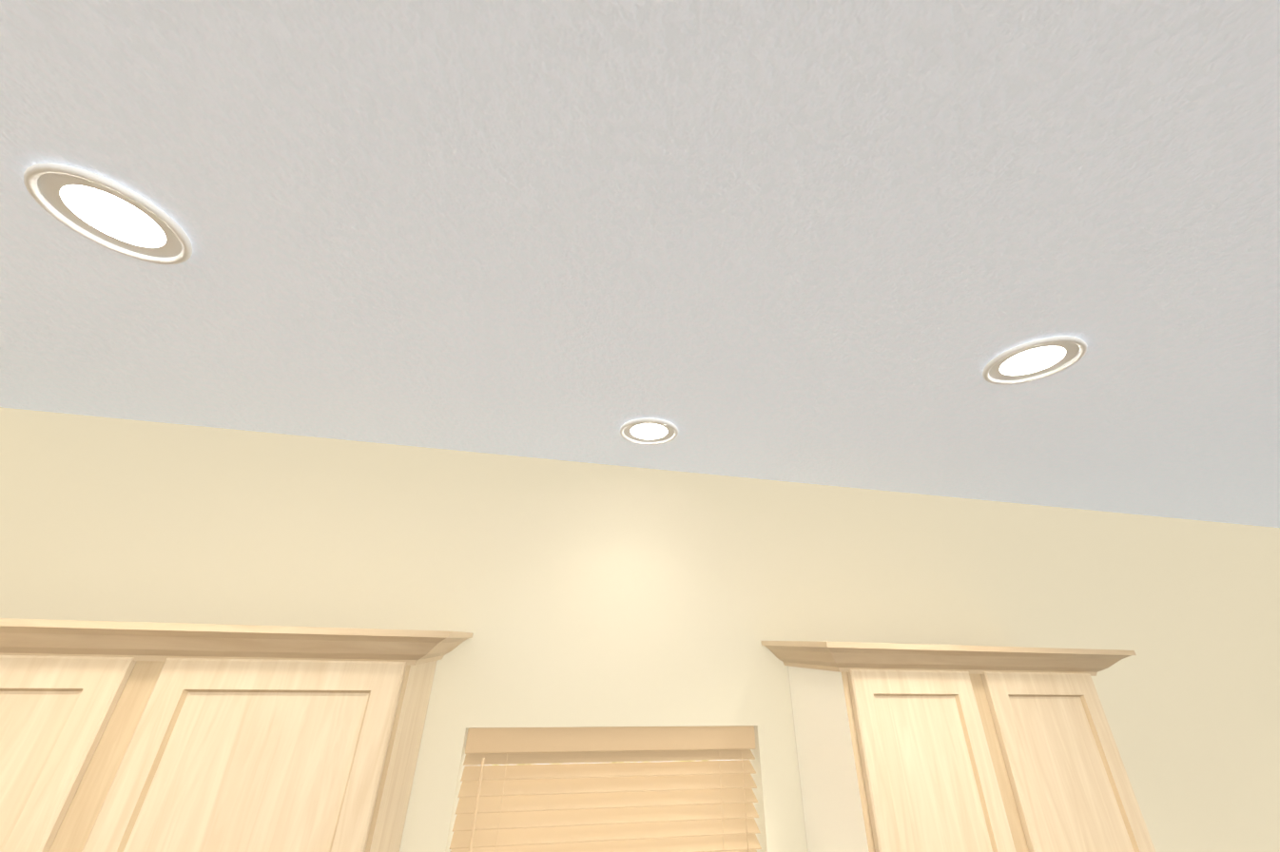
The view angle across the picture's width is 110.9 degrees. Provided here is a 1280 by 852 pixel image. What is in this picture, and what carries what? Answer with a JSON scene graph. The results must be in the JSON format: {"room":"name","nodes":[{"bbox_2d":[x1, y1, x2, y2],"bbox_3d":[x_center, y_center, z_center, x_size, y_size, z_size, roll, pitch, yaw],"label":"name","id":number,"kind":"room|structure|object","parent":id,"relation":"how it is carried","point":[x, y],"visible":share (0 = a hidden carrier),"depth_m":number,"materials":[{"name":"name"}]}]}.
{"room":"kitchen","nodes":[
{"label":"kitchen","id":0,"kind":"room"},
{"bbox_2d":[0,407,1279,851],"bbox_3d":[1.108,1.718,1.318,6.847,3.099,0.160,6,-26,-10],"label":"wall","id":1,"kind":"structure","parent":0,"point":[567,593],"depth_m":1.52,"materials":[{"name":"beige paint"}]},
{"bbox_2d":[0,621,163,851],"bbox_3d":[-1.349,0.985,0.837,0.499,1.082,0.325,6,-26,-10],"label":"upper cabinet","id":2,"kind":"object","parent":1,"relation":"attached to","point":[67,688],"depth_m":0.89,"materials":[{"name":"brown wood"}]},
{"bbox_2d":[64,625,448,851],"bbox_3d":[-0.847,1.041,0.924,0.527,1.082,0.325,6,-26,-10],"label":"upper cabinet","id":3,"kind":"object","parent":1,"relation":"attached to","point":[127,736],"depth_m":0.94,"materials":[{"name":"brown wood"}]},
{"bbox_2d":[779,644,1034,851],"bbox_3d":[0.743,1.217,1.198,0.436,1.082,0.325,6,-26,-10],"label":"upper cabinet","id":4,"kind":"object","parent":1,"relation":"attached to","point":[901,747],"depth_m":1.21,"materials":[{"name":"brown wood"}]},
{"bbox_2d":[981,648,1155,851],"bbox_3d":[1.169,1.264,1.272,0.434,1.082,0.325,6,-26,-10],"label":"upper cabinet","id":5,"kind":"object","parent":1,"relation":"attached to","point":[1076,788],"depth_m":1.26,"materials":[{"name":"brown wood"}]},
{"bbox_2d":[0,0,1279,527],"bbox_3d":[1.907,-1.350,-1.348,6.847,0.120,7.793,6,-26,-10],"label":"ceiling","id":6,"kind":"structure","parent":0,"point":[856,243],"depth_m":0.73,"materials":[{"name":"white paint"}]},
{"bbox_2d":[23,162,192,264],"bbox_3d":[-0.862,-0.339,0.724,0.189,0.013,0.189,6,-26,-10],"label":"recessed light","id":7,"kind":"object","parent":6,"relation":"in","point":[105,206],"visible":0.98,"depth_m":0.71,"materials":[{"name":"white"}]},
{"bbox_2d":[620,418,678,445],"bbox_3d":[0.029,0.020,1.413,0.189,0.013,0.189,6,-26,-10],"label":"recessed light","id":8,"kind":"object","parent":6,"relation":"in","point":[649,431],"visible":1,"depth_m":1.41,"materials":[{"name":"white"}]},
{"bbox_2d":[982,335,1087,385],"bbox_3d":[0.908,-0.147,1.021,0.189,0.013,0.189,6,-26,-10],"label":"recessed light","id":9,"kind":"object","parent":6,"relation":"in","point":[1027,358],"visible":1,"depth_m":1.02,"materials":[{"name":"white"}]},
{"label":"outside","id":10,"kind":"structure","parent":0,"visible":0},
{"bbox_2d":[489,759,731,765],"bbox_3d":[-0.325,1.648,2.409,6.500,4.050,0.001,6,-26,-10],"label":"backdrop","id":11,"kind":"structure","parent":10,"point":[595,763],"depth_m":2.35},
{"bbox_3d":[-0.096,1.366,1.263,0.898,0.877,0.055,6,-26,-10],"label":"window","id":12,"kind":"structure","parent":0,"visible":0},
{"bbox_2d":[449,725,761,851],"bbox_3d":[-0.080,1.331,1.191,0.888,0.874,0.078,6,-26,-10],"label":"window blinds","id":13,"kind":"object","parent":12,"relation":"attached to","point":[702,799],"visible":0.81,"depth_m":1.31,"materials":[{"name":"beige wood"}]}
]}

